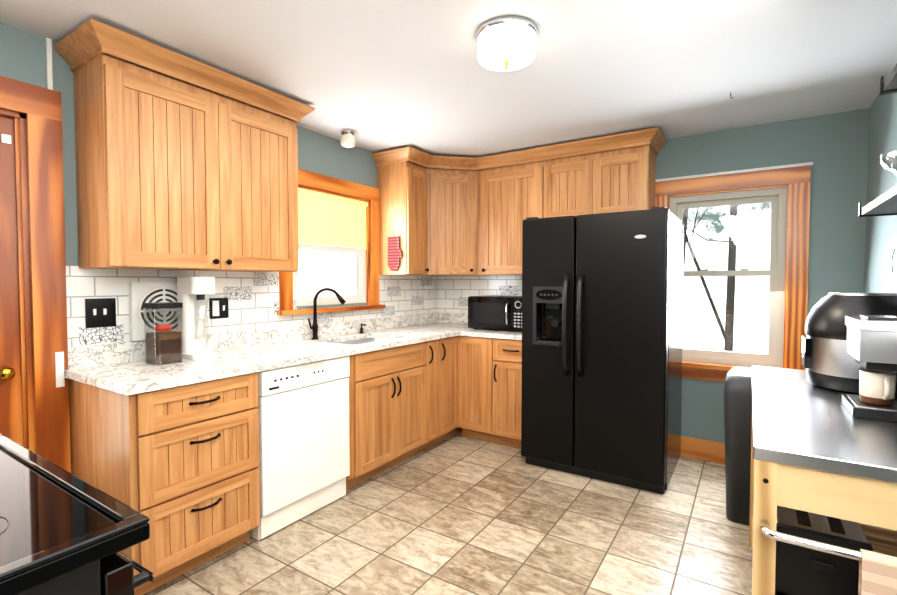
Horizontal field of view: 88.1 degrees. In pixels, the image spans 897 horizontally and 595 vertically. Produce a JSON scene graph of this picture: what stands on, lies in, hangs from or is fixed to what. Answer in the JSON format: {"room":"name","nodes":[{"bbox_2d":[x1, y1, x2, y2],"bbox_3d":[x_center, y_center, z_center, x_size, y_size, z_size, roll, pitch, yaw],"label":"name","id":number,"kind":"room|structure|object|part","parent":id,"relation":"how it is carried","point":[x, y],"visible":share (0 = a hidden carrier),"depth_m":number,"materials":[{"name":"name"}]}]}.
{"room":"kitchen","nodes":[
{"label":"kitchen","id":0,"kind":"room"},
{"bbox_2d":[0,23,376,308],"bbox_3d":[-1.328,0.017,2.952,0.120,2.410,4.540,1,2,33],"label":"wall","id":1,"kind":"structure","parent":0,"point":[22,53],"depth_m":2.16,"materials":[{"name":"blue paint"}]},
{"bbox_2d":[0,76,70,472],"bbox_3d":[-2.111,0.171,1.742,0.185,2.180,1.050,1,2,33],"label":"door frame","id":2,"kind":"structure","parent":1,"relation":"attached to","point":[34,112],"depth_m":2.04,"materials":[{"name":"brown wood"}]},
{"bbox_2d":[45,37,52,89],"bbox_3d":[-1.792,-1.040,2.080,0.015,0.239,0.018,1,2,33],"label":"conduit","id":3,"kind":"object","parent":1,"relation":"attached to","point":[49,73],"visible":0.86,"depth_m":2.07,"materials":[{"name":"white plastic"}]},
{"bbox_2d":[55,352,64,387],"bbox_3d":[-1.784,0.329,2.122,0.028,0.160,0.031,1,2,33],"label":"block","id":4,"kind":"object","parent":1,"relation":"attached to","point":[59,369],"visible":0.79,"depth_m":2.11,"materials":[{"name":"white plastic"}]},
{"bbox_2d":[85,298,115,327],"bbox_3d":[-1.692,0.074,2.257,0.009,0.140,0.125,1,2,33],"label":"switch plate","id":5,"kind":"object","parent":1,"relation":"attached to","point":[100,312],"visible":1,"depth_m":2.25,"materials":[{"name":"black plastic"}]},
{"bbox_2d":[128,282,177,340],"bbox_3d":[-1.527,0.068,2.475,0.049,0.300,0.300,1,2,33],"label":"air vent","id":6,"kind":"object","parent":1,"relation":"in","point":[140,293],"visible":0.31,"depth_m":2.40,"materials":[{"name":"white plastic"}]},
{"bbox_2d":[66,26,301,273],"bbox_3d":[-1.334,-0.651,2.508,0.329,1.005,1.015,1,2,33],"label":"upper cabinet","id":7,"kind":"object","parent":1,"relation":"attached to","point":[174,180],"depth_m":2.25,"materials":[{"name":"brown wood"}]},
{"bbox_2d":[209,298,228,318],"bbox_3d":[-1.365,0.064,2.760,0.009,0.120,0.115,1,2,33],"label":"electrical outlet plate","id":8,"kind":"object","parent":1,"relation":"attached to","point":[218,307],"visible":1,"depth_m":2.75,"materials":[{"name":"black plastic"}]},
{"bbox_2d":[68,314,437,369],"bbox_3d":[-0.937,0.242,3.429,0.020,0.100,3.083,1,2,33],"label":"backsplash","id":9,"kind":"structure","parent":1,"relation":"attached to","point":[105,352],"depth_m":2.92,"materials":[{"name":"white stone"}]},
{"bbox_2d":[277,169,385,314],"bbox_3d":[-0.896,-0.400,3.540,0.190,1.008,1.032,1,2,33],"label":"window","id":10,"kind":"structure","parent":1,"relation":"in","point":[330,223],"depth_m":3.57,"materials":[{"name":"brown wood"}]},
{"bbox_2d":[374,146,421,277],"bbox_3d":[-0.390,-0.697,3.957,0.327,1.005,0.275,1,2,33],"label":"upper cabinet","id":11,"kind":"object","parent":1,"relation":"attached to","point":[399,181],"depth_m":3.83,"materials":[{"name":"brown wood"}]},
{"bbox_2d":[388,233,402,270],"bbox_3d":[-0.440,-0.381,3.818,0.148,0.321,0.027,1,2,33],"label":"oven mitt","id":12,"kind":"object","parent":11,"relation":"hanging from","point":[395,254],"visible":0.98,"depth_m":3.81,"materials":[{"name":"red fabric"}]},
{"bbox_2d":[422,154,477,277],"bbox_3d":[-0.030,-0.706,4.228,0.639,1.005,0.702,1,2,33],"label":"upper cabinet","id":13,"kind":"object","parent":1,"relation":"attached to","point":[449,197],"depth_m":4.02,"materials":[{"name":"brown wood"}]},
{"bbox_2d":[143,431,752,594],"bbox_3d":[0.093,1.301,2.069,3.510,0.100,4.540,1,2,33],"label":"floor","id":14,"kind":"structure","parent":0,"point":[458,513],"depth_m":2.38,"materials":[{"name":"tile"}]},
{"bbox_2d":[0,434,153,594],"bbox_3d":[-1.007,0.730,0.680,0.776,1.130,0.780,1,2,33],"label":"range","id":15,"kind":"object","parent":14,"relation":"on","point":[63,532],"visible":1,"depth_m":0.74,"materials":[{"name":"black glass"}]},
{"bbox_2d":[68,378,259,594],"bbox_3d":[-1.356,0.806,2.242,0.627,0.879,0.567,1,2,33],"label":"base cabinet","id":16,"kind":"object","parent":14,"relation":"on","point":[196,480],"depth_m":2.01,"materials":[{"name":"brown wood"}]},
{"bbox_2d":[64,322,521,421],"bbox_3d":[-0.407,0.321,3.087,1.283,0.035,3.083,1,2,33],"label":"countertop","id":17,"kind":"structure","parent":16,"relation":"on","point":[223,387],"depth_m":2.49,"materials":[{"name":"white stone"}]},
{"bbox_2d":[143,302,182,364],"bbox_3d":[-1.429,0.176,2.325,0.139,0.300,0.139,1,2,33],"label":"canister","id":18,"kind":"object","parent":17,"relation":"on","point":[164,346],"visible":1,"depth_m":2.29,"materials":[{"name":"brown"}]},
{"bbox_2d":[177,277,216,359],"bbox_3d":[-1.360,0.106,2.498,0.205,0.430,0.135,1,2,33],"label":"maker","id":19,"kind":"object","parent":17,"relation":"on","point":[192,292],"visible":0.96,"depth_m":2.46,"materials":[{"name":"white plastic"}]},
{"bbox_2d":[306,288,345,337],"bbox_3d":[-0.868,0.112,3.319,0.156,0.367,0.243,1,2,33],"label":"faucet","id":20,"kind":"object","parent":17,"relation":"on","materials":[{"name":"black metal"}]},
{"bbox_2d":[338,334,381,345],"bbox_3d":[-0.604,0.424,3.353,0.430,0.212,0.650,1,2,33],"label":"sink","id":21,"kind":"object","parent":17,"relation":"in","point":[369,337],"depth_m":3.62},
{"bbox_2d":[468,295,521,331],"bbox_3d":[0.494,0.131,3.997,0.540,0.284,0.448,1,2,33],"label":"microwave","id":22,"kind":"object","parent":17,"relation":"on","point":[501,312],"visible":0.75,"depth_m":3.85,"materials":[{"name":"black plastic"}]},
{"bbox_2d":[249,356,349,540],"bbox_3d":[-1.015,0.791,2.737,0.606,0.874,0.604,1,2,33],"label":"dishwasher","id":23,"kind":"object","parent":14,"relation":"on","point":[304,455],"visible":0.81,"depth_m":2.53,"materials":[{"name":"white plastic"}]},
{"bbox_2d":[346,374,413,489],"bbox_3d":[-0.604,0.910,3.369,0.450,0.600,0.670,1,2,33],"label":"base cabinet","id":24,"kind":"object","parent":14,"relation":"on","point":[381,414],"depth_m":3.08,"materials":[{"name":"brown wood"}]},
{"bbox_2d":[410,366,437,454],"bbox_3d":[-0.378,0.758,3.747,0.627,0.879,0.288,1,2,33],"label":"base cabinet","id":25,"kind":"object","parent":14,"relation":"on","point":[425,381],"depth_m":3.50,"materials":[{"name":"brown wood"}]},
{"bbox_2d":[438,362,461,442],"bbox_3d":[-0.247,0.753,3.909,0.668,0.879,0.337,1,2,33],"label":"base cabinet","id":26,"kind":"object","parent":14,"relation":"on","point":[450,375],"depth_m":3.80,"materials":[{"name":"brown wood"}]},
{"bbox_2d":[462,350,497,443],"bbox_3d":[0.390,0.749,4.022,0.400,0.879,0.667,1,2,33],"label":"base cabinet","id":27,"kind":"object","parent":14,"relation":"on","point":[480,372],"depth_m":3.77,"materials":[{"name":"brown wood"}]},
{"bbox_2d":[498,346,521,448],"bbox_3d":[0.632,0.754,3.889,0.390,0.879,0.627,1,2,33],"label":"base cabinet","id":28,"kind":"object","parent":14,"relation":"on","point":[510,359],"depth_m":3.63,"materials":[{"name":"brown wood"}]},
{"bbox_2d":[521,206,683,493],"bbox_3d":[1.118,0.321,3.362,0.945,1.777,0.882,1,2,33],"label":"fridge","id":29,"kind":"object","parent":14,"relation":"on","point":[602,315],"visible":1,"depth_m":3.02,"materials":[{"name":"black metal"}]},
{"bbox_3d":[0.707,0.298,3.248,0.377,1.700,0.100,1,2,33],"label":"door","id":30,"kind":"part","parent":29,"relation":"part of","materials":[{"name":"black metal"}]},
{"bbox_3d":[1.105,0.306,2.990,0.560,1.700,0.100,1,2,33],"label":"door","id":31,"kind":"part","parent":29,"relation":"part of","materials":[{"name":"black metal"}]},
{"bbox_2d":[724,367,751,525],"bbox_3d":[1.746,0.828,2.625,0.320,0.810,0.400,1,2,33],"label":"trash can","id":32,"kind":"object","parent":14,"relation":"on","point":[738,402],"visible":0.48,"depth_m":2.52,"materials":[{"name":"grey plastic"}]},
{"bbox_2d":[749,366,896,594],"bbox_3d":[1.379,0.816,1.580,0.591,0.900,1.439,1,2,33],"label":"cart","id":33,"kind":"object","parent":14,"relation":"on","point":[818,450],"visible":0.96,"depth_m":1.17,"materials":[{"name":"brown wood"}]},
{"bbox_3d":[1.012,0.580,1.003,0.560,0.021,0.065,1,2,33],"label":"handle rail","id":34,"kind":"part","parent":33,"relation":"part of","materials":[{"name":"silver metal"}]},
{"bbox_2d":[775,505,872,594],"bbox_3d":[1.028,0.704,1.301,0.193,0.199,0.315,1,2,33],"label":"toaster","id":35,"kind":"object","parent":33,"relation":"on","point":[799,570],"visible":0.56,"depth_m":1.20,"materials":[{"name":"black metal"}]},
{"bbox_2d":[802,292,896,394],"bbox_3d":[1.620,0.170,1.827,0.352,0.375,0.390,1,2,33],"label":"pressure cooker","id":36,"kind":"object","parent":33,"relation":"on","point":[829,362],"visible":0.71,"depth_m":1.76,"materials":[{"name":"black plastic"}]},
{"bbox_2d":[842,315,896,421],"bbox_3d":[1.441,0.215,1.423,0.327,0.309,0.246,1,2,33],"label":"coffee maker","id":37,"kind":"object","parent":33,"relation":"on","point":[871,342],"visible":0.96,"depth_m":1.40,"materials":[{"name":"silver metal"}]},
{"bbox_2d":[859,369,895,405],"bbox_3d":[1.350,0.284,1.457,0.086,0.100,0.116,1,2,33],"label":"mug","id":38,"kind":"object","parent":37,"relation":"on","point":[877,387],"visible":1,"depth_m":1.44,"materials":[{"name":"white ceramic"}]},
{"bbox_2d":[858,549,896,594],"bbox_3d":[1.075,0.841,0.946,0.365,0.551,0.044,1,2,33],"label":"towel","id":39,"kind":"object","parent":33,"relation":"hanging from","point":[877,571],"depth_m":1.01,"materials":[{"name":"beige fabric"}]},
{"bbox_2d":[0,0,896,169],"bbox_3d":[0.093,-1.208,1.989,3.510,0.100,4.540,1,2,33],"label":"ceiling","id":40,"kind":"structure","parent":0,"point":[376,76],"depth_m":2.27,"materials":[{"name":"white paint"}]},
{"bbox_2d":[340,130,355,147],"bbox_3d":[-0.729,-1.146,3.361,0.108,0.110,0.108,1,2,33],"label":"ceiling fixture","id":41,"kind":"object","parent":40,"relation":"attached to","point":[347,139],"visible":1,"depth_m":3.32,"materials":[{"name":"white glass"}]},
{"bbox_2d":[476,15,537,70],"bbox_3d":[0.255,-1.081,2.031,0.270,0.156,0.270,1,2,33],"label":"ceiling lamp","id":42,"kind":"object","parent":40,"relation":"attached to","point":[506,42],"visible":1,"depth_m":1.94,"materials":[{"name":"white glass"}]},
{"bbox_2d":[470,109,863,442],"bbox_3d":[1.298,-0.012,3.881,3.210,2.410,0.120,1,2,33],"label":"wall","id":43,"kind":"structure","parent":0,"point":[850,173],"depth_m":3.07,"materials":[{"name":"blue paint"}]},
{"bbox_2d":[438,314,467,321],"bbox_3d":[0.436,0.213,4.362,1.263,0.100,0.020,1,2,33],"label":"backsplash","id":44,"kind":"structure","parent":43,"relation":"attached to","point":[441,317],"depth_m":4.60,"materials":[{"name":"white stone"}]},
{"bbox_2d":[478,151,513,277],"bbox_3d":[0.488,-0.702,4.115,0.351,1.005,0.327,1,2,33],"label":"upper cabinet","id":45,"kind":"object","parent":43,"relation":"attached to","point":[496,185],"depth_m":3.98,"materials":[{"name":"brown wood"}]},
{"bbox_2d":[514,146,545,277],"bbox_3d":[0.719,-0.698,3.965,0.317,1.005,0.327,1,2,33],"label":"upper cabinet","id":46,"kind":"object","parent":43,"relation":"attached to","point":[529,178],"depth_m":3.81,"materials":[{"name":"brown wood"}]},
{"bbox_2d":[546,138,601,217],"bbox_3d":[1.045,-0.906,3.746,0.461,0.575,0.327,1,2,33],"label":"upper cabinet","id":47,"kind":"object","parent":43,"relation":"attached to","point":[573,184],"depth_m":3.59,"materials":[{"name":"brown wood"}]},
{"bbox_2d":[602,130,657,212],"bbox_3d":[1.320,-0.900,3.567,0.462,0.575,0.327,1,2,33],"label":"upper cabinet","id":48,"kind":"object","parent":43,"relation":"attached to","point":[629,174],"depth_m":3.39,"materials":[{"name":"brown wood"}]},
{"bbox_2d":[680,436,724,463],"bbox_3d":[2.186,1.138,3.254,1.001,0.150,0.019,1,2,33],"label":"baseboard","id":49,"kind":"structure","parent":43,"relation":"attached to","point":[705,450],"depth_m":3.43,"materials":[{"name":"brown wood"}]},
{"bbox_2d":[655,162,812,381],"bbox_3d":[2.008,-0.145,3.381,1.008,1.508,0.175,1,2,33],"label":"window","id":50,"kind":"structure","parent":43,"relation":"in","point":[794,179],"depth_m":3.23,"materials":[{"name":"brown wood"}]},
{"bbox_3d":[2.023,-0.136,3.405,0.724,1.248,0.080,1,2,33],"label":"window trim sash","id":51,"kind":"part","parent":50,"relation":"part of","materials":[{"name":"white wood"}]},
{"bbox_2d":[860,93,896,292],"bbox_3d":[1.514,0.076,1.105,0.120,2.410,4.540,1,2,33],"label":"wall","id":52,"kind":"structure","parent":0,"point":[880,120],"depth_m":2.66,"materials":[{"name":"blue paint"}]},
{"bbox_2d":[858,185,896,216],"bbox_3d":[1.169,-0.322,0.881,0.224,0.090,2.470,1,2,33],"label":"wall shelf","id":53,"kind":"object","parent":52,"relation":"attached to","point":[884,204],"visible":1,"depth_m":1.77,"materials":[{"name":"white wood"}]},
{"bbox_2d":[879,150,896,174],"bbox_3d":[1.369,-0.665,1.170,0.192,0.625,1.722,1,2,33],"label":"bowl","id":54,"kind":"object","parent":53,"relation":"on","point":[891,165],"visible":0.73,"depth_m":1.74,"materials":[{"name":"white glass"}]},
{"bbox_2d":[886,235,896,286],"bbox_3d":[1.794,-0.159,1.778,0.097,0.354,0.432,1,2,20],"label":"clock","id":55,"kind":"object","parent":53,"relation":"hanging from","point":[891,261],"visible":1,"depth_m":1.88,"materials":[{"name":"grey"}]},
{"bbox_2d":[880,64,896,94],"bbox_3d":[1.076,-0.717,0.726,0.224,0.090,2.130,1,2,33],"label":"wall shelf","id":56,"kind":"object","parent":52,"relation":"attached to","point":[888,85],"visible":1,"depth_m":1.62,"materials":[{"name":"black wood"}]},
{"label":"outside","id":57,"kind":"structure","parent":0,"visible":0},
{"bbox_2d":[298,202,770,353],"bbox_3d":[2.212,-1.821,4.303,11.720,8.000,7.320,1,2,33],"label":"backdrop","id":58,"kind":"structure","parent":57,"point":[689,291],"depth_m":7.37,"materials":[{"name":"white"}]},
{"bbox_2d":[683,203,770,350],"bbox_3d":[1.578,-1.559,4.758,9.270,7.462,7.565,1,2,33],"label":"trees","id":59,"kind":"object","parent":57,"point":[730,293],"depth_m":5.85,"materials":[{"name":"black plant"}]}
]}

